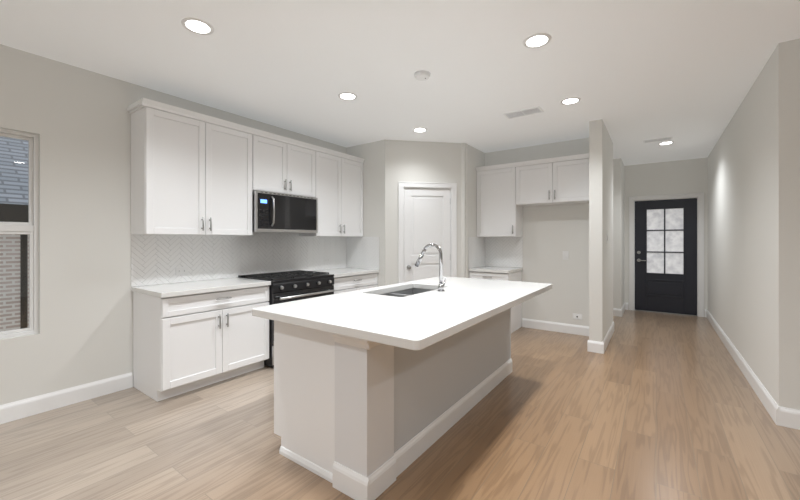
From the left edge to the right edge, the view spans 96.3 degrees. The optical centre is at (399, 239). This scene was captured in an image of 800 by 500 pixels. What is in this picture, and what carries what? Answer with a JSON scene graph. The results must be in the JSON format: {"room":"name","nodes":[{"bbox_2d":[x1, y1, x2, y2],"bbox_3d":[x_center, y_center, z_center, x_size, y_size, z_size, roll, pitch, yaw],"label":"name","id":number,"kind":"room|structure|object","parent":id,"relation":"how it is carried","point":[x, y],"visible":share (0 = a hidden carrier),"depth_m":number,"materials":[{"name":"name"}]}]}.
{"room":"kitchen","nodes":[
{"label":"kitchen","id":0,"kind":"room"},
{"bbox_2d":[0,310,799,499],"bbox_3d":[1.554,1.400,2.036,8.240,0.100,11.520,0,0,36],"label":"floor","id":1,"kind":"structure","parent":0,"point":[653,406],"depth_m":2.42,"materials":[{"name":"brown wood"}]},
{"bbox_2d":[131,278,270,401],"bbox_3d":[-1.897,0.890,3.503,0.656,0.920,1.019,0,0,36],"label":"base cabinet","id":2,"kind":"object","parent":1,"relation":"on","point":[190,336],"visible":1,"depth_m":3.21,"materials":[{"name":"white wood"}]},
{"bbox_2d":[238,270,334,366],"bbox_3d":[-1.311,0.876,4.250,0.723,0.948,0.866,0,0,36],"label":"gas range","id":3,"kind":"object","parent":1,"relation":"on","point":[288,286],"visible":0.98,"depth_m":4.00,"materials":[{"name":"black metal"}]},
{"bbox_2d":[313,268,378,293],"bbox_3d":[-0.825,0.890,5.003,0.656,0.920,0.910,0,0,36],"label":"base cabinet","id":4,"kind":"object","parent":1,"relation":"on","point":[349,279],"visible":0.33,"depth_m":4.87,"materials":[{"name":"white wood"}]},
{"bbox_2d":[274,308,511,499],"bbox_3d":[0.137,0.912,2.994,0.897,0.874,2.290,0,0,36],"label":"kitchen island","id":5,"kind":"object","parent":1,"relation":"on","point":[376,393],"depth_m":2.12,"materials":[{"name":"white"}]},
{"bbox_2d":[252,276,551,351],"bbox_3d":[0.278,0.447,2.856,1.241,0.044,2.430,0,0,36],"label":"island countertop","id":6,"kind":"structure","parent":5,"relation":"on","point":[416,322],"depth_m":2.19,"materials":[{"name":"white stone"}]},
{"bbox_2d":[380,288,431,296],"bbox_3d":[0.072,0.628,3.083,0.454,0.314,0.814,0,0,36],"label":"undermount sink","id":7,"kind":"object","parent":6,"relation":"in","point":[406,292],"visible":0.08,"depth_m":3.41,"materials":[{"name":"silver metal"}]},
{"bbox_2d":[415,243,445,290],"bbox_3d":[0.258,0.225,3.057,0.286,0.398,0.093,0,0,36],"label":"gooseneck faucet","id":8,"kind":"object","parent":6,"relation":"on","point":[441,285],"visible":1,"depth_m":2.97,"materials":[{"name":"silver metal"}]},
{"bbox_2d":[468,266,521,332],"bbox_3d":[1.461,0.890,5.472,0.613,0.920,0.656,0,0,36],"label":"base cabinet","id":9,"kind":"object","parent":1,"relation":"on","point":[500,273],"visible":0.33,"depth_m":5.30,"materials":[{"name":"white wood"}]},
{"bbox_2d":[0,38,799,409],"bbox_3d":[1.568,-0.045,1.952,8.360,2.790,11.640,0,0,36],"label":"wall","id":10,"kind":"structure","parent":0,"point":[744,176],"depth_m":3.20,"materials":[{"name":"white paint"}]},
{"bbox_2d":[0,128,38,338],"bbox_3d":[-3.151,-0.048,2.450,0.075,1.565,0.960,0,0,36],"label":"window","id":11,"kind":"structure","parent":10,"relation":"in","point":[30,227],"depth_m":2.79,"materials":[{"name":"white plastic"}]},
{"bbox_2d":[0,372,132,423],"bbox_3d":[-3.750,1.282,1.481,0.016,0.135,4.445,0,0,36],"label":"baseboard","id":12,"kind":"structure","parent":10,"relation":"attached to","point":[35,405],"depth_m":2.90,"materials":[{"name":"white wood"}]},
{"bbox_2d":[127,98,258,235],"bbox_3d":[-2.014,-0.630,3.611,0.339,1.160,1.068,0,0,36],"label":"upper cabinet","id":13,"kind":"object","parent":10,"relation":"attached to","point":[194,173],"depth_m":3.37,"materials":[{"name":"white wood"}]},
{"bbox_2d":[131,232,378,286],"bbox_3d":[-1.385,0.159,4.239,0.654,0.538,2.813,0,0,36],"label":"backsplash","id":14,"kind":"structure","parent":10,"relation":"attached to","point":[156,259],"depth_m":4.12,"materials":[{"name":"white tile"}]},
{"bbox_2d":[175,267,187,274],"bbox_3d":[-2.209,0.314,3.629,0.008,0.080,0.123,0,0,36],"label":"outlet","id":15,"kind":"object","parent":14,"relation":"attached to","point":[181,270],"visible":1,"depth_m":3.62,"materials":[{"name":"white plastic"}]},
{"bbox_2d":[259,130,318,197],"bbox_3d":[-1.481,-0.877,4.356,0.339,0.665,0.887,0,0,36],"label":"upper cabinet","id":16,"kind":"object","parent":10,"relation":"attached to","point":[289,166],"depth_m":4.26,"materials":[{"name":"white wood"}]},
{"bbox_2d":[252,190,317,232],"bbox_3d":[-1.443,-0.314,4.328,0.434,0.448,0.875,0,0,36],"label":"microwave","id":17,"kind":"object","parent":16,"relation":"attached to","point":[272,212],"visible":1,"depth_m":4.18,"materials":[{"name":"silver metal"}]},
{"bbox_2d":[299,146,362,236],"bbox_3d":[-0.974,-0.630,5.066,0.339,1.160,0.982,0,0,36],"label":"upper cabinet","id":18,"kind":"object","parent":10,"relation":"attached to","point":[340,200],"depth_m":4.96,"materials":[{"name":"white wood"}]},
{"bbox_2d":[404,188,449,281],"bbox_3d":[0.398,0.293,5.269,0.519,2.090,0.526,0,0,36],"label":"pantry door","id":19,"kind":"structure","parent":10,"relation":"in","point":[426,216],"depth_m":5.26,"materials":[{"name":"white wood"}]},
{"bbox_2d":[398,182,456,282],"bbox_3d":[0.402,0.254,5.252,0.665,2.192,0.660,0,0,36],"label":"door frame","id":20,"kind":"structure","parent":10,"relation":"attached to","point":[452,187],"depth_m":5.24,"materials":[{"name":"white wood"}]},
{"bbox_2d":[468,237,522,267],"bbox_3d":[1.472,0.190,5.487,0.619,0.476,0.639,0,0,36],"label":"backsplash","id":21,"kind":"structure","parent":10,"relation":"attached to","point":[497,251],"depth_m":5.71,"materials":[{"name":"white tile"}]},
{"bbox_2d":[476,162,527,236],"bbox_3d":[1.580,-0.595,5.581,0.679,1.090,0.339,0,0,36],"label":"upper cabinet","id":22,"kind":"object","parent":10,"relation":"attached to","point":[506,192],"depth_m":5.44,"materials":[{"name":"white wood"}]},
{"bbox_2d":[520,153,588,205],"bbox_3d":[2.221,-0.830,5.123,1.020,0.620,0.339,0,0,36],"label":"upper cabinet","id":23,"kind":"object","parent":10,"relation":"attached to","point":[556,180],"depth_m":4.96,"materials":[{"name":"white wood"}]},
{"bbox_2d":[522,318,588,335],"bbox_3d":[2.320,1.282,5.265,1.030,0.135,0.016,0,0,36],"label":"baseboard","id":24,"kind":"structure","parent":10,"relation":"attached to","point":[528,323],"depth_m":5.27,"materials":[{"name":"white wood"}]},
{"bbox_2d":[563,251,568,259],"bbox_3d":[2.406,0.225,5.205,0.080,0.123,0.012,0,0,36],"label":"light switch","id":25,"kind":"object","parent":10,"relation":"attached to","point":[565,255],"visible":1,"depth_m":5.20,"materials":[{"name":"white plastic"}]},
{"bbox_2d":[573,313,581,319],"bbox_3d":[2.531,1.095,5.112,0.123,0.080,0.018,0,0,36],"label":"outlet","id":26,"kind":"object","parent":10,"relation":"attached to","point":[577,316],"visible":1,"depth_m":5.11,"materials":[{"name":"white plastic"}]},
{"bbox_2d":[587,334,598,351],"bbox_3d":[2.503,1.282,4.648,0.016,0.135,0.766,0,0,36],"label":"baseboard","id":27,"kind":"structure","parent":10,"relation":"attached to","point":[590,343],"depth_m":4.32,"materials":[{"name":"white wood"}]},
{"bbox_2d":[600,321,613,353],"bbox_3d":[2.798,1.282,4.794,0.016,0.135,1.346,0,0,36],"label":"baseboard","id":28,"kind":"structure","parent":10,"relation":"attached to","point":[603,345],"depth_m":4.57,"materials":[{"name":"white wood"}]},
{"bbox_2d":[613,306,623,316],"bbox_3d":[3.289,1.282,6.735,1.516,0.135,0.016,0,0,36],"label":"baseboard","id":29,"kind":"structure","parent":10,"relation":"attached to","point":[616,312],"depth_m":6.34,"materials":[{"name":"white wood"}]},
{"bbox_2d":[623,302,627,310],"bbox_3d":[4.148,1.282,6.635,0.030,0.135,0.780,0,0,36],"label":"baseboard","id":30,"kind":"structure","parent":10,"relation":"attached to","point":[625,305],"depth_m":6.92,"materials":[{"name":"white wood"}]},
{"bbox_2d":[635,198,696,315],"bbox_3d":[4.882,0.303,6.604,0.924,2.091,0.100,0,0,36],"label":"back door","id":31,"kind":"structure","parent":10,"relation":"in","point":[665,256],"depth_m":6.60,"materials":[{"name":"black wood"}]},
{"bbox_2d":[629,192,703,316],"bbox_3d":[4.903,0.259,6.634,1.104,2.182,0.144,0,0,36],"label":"door frame","id":32,"kind":"structure","parent":10,"relation":"attached to","point":[700,196],"depth_m":6.42,"materials":[{"name":"white"}]},
{"bbox_2d":[705,310,783,425],"bbox_3d":[4.049,1.282,4.434,0.030,0.135,4.476,0,0,36],"label":"baseboard","id":33,"kind":"structure","parent":10,"relation":"attached to","point":[776,413],"depth_m":3.28,"materials":[{"name":"white wood"}]},
{"bbox_2d":[776,403,799,429],"bbox_3d":[4.176,1.282,1.602,3.470,0.135,0.016,0,0,36],"label":"baseboard","id":34,"kind":"structure","parent":10,"relation":"attached to","point":[791,416],"depth_m":2.57,"materials":[{"name":"white wood"}]},
{"bbox_2d":[0,0,799,165],"bbox_3d":[1.554,-1.490,2.036,8.240,0.100,11.520,0,0,36],"label":"ceiling","id":35,"kind":"structure","parent":0,"point":[633,74],"depth_m":2.87,"materials":[{"name":"white paint"}]},
{"bbox_2d":[181,17,213,34],"bbox_3d":[-1.361,-1.436,2.412,0.196,0.007,0.196,0,0,36],"label":"recessed light","id":36,"kind":"object","parent":35,"relation":"in","point":[197,26],"visible":1,"depth_m":2.40,"materials":[{"name":"white"}]},
{"bbox_2d":[338,92,357,99],"bbox_3d":[-0.523,-1.436,3.583,0.196,0.007,0.196,0,0,36],"label":"recessed light","id":37,"kind":"object","parent":35,"relation":"in","point":[347,96],"visible":1,"depth_m":3.58,"materials":[{"name":"white plastic"}]},
{"bbox_2d":[413,128,426,132],"bbox_3d":[0.262,-1.436,4.681,0.196,0.007,0.196,0,0,36],"label":"recessed light","id":38,"kind":"object","parent":35,"relation":"in","point":[419,130],"visible":0.98,"depth_m":4.68,"materials":[{"name":"white"}]},
{"bbox_2d":[414,70,430,80],"bbox_3d":[0.194,-1.422,3.107,0.144,0.036,0.144,0,0,36],"label":"smoke detector","id":39,"kind":"object","parent":35,"relation":"attached to","point":[422,75],"visible":1,"depth_m":3.08,"materials":[{"name":"white plastic"}]},
{"bbox_2d":[503,106,543,118],"bbox_3d":[1.393,-1.435,4.045,0.400,0.008,0.200,0,0,36],"label":"ceiling vent","id":40,"kind":"object","parent":35,"relation":"in","point":[524,112],"visible":0.98,"depth_m":4.03,"materials":[{"name":"white metal"}]},
{"bbox_2d":[523,33,551,48],"bbox_3d":[0.990,-1.436,2.587,0.196,0.007,0.196,0,0,36],"label":"recessed light","id":41,"kind":"object","parent":35,"relation":"in","point":[537,40],"visible":1,"depth_m":2.58,"materials":[{"name":"white plastic"}]},
{"bbox_2d":[560,97,580,104],"bbox_3d":[1.764,-1.436,3.705,0.196,0.007,0.196,0,0,36],"label":"recessed light","id":42,"kind":"object","parent":35,"relation":"in","point":[570,101],"visible":0.98,"depth_m":3.70,"materials":[{"name":"white"}]},
{"bbox_2d":[643,136,672,142],"bbox_3d":[3.698,-1.435,5.137,0.340,0.008,0.160,0,0,36],"label":"ceiling vent","id":43,"kind":"object","parent":35,"relation":"in","point":[657,139],"visible":0.96,"depth_m":5.12,"materials":[{"name":"white metal"}]},
{"bbox_2d":[658,141,673,144],"bbox_3d":[3.948,-1.436,5.315,0.196,0.007,0.196,0,0,36],"label":"recessed light","id":44,"kind":"object","parent":35,"relation":"in","point":[666,143],"visible":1,"depth_m":5.32,"materials":[{"name":"white"}]},
{"label":"outside","id":45,"kind":"structure","parent":0,"visible":0},
{"bbox_2d":[0,136,28,330],"bbox_3d":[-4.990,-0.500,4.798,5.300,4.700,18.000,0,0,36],"label":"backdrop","id":46,"kind":"structure","parent":45,"point":[24,188],"depth_m":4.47,"materials":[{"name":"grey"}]}
]}

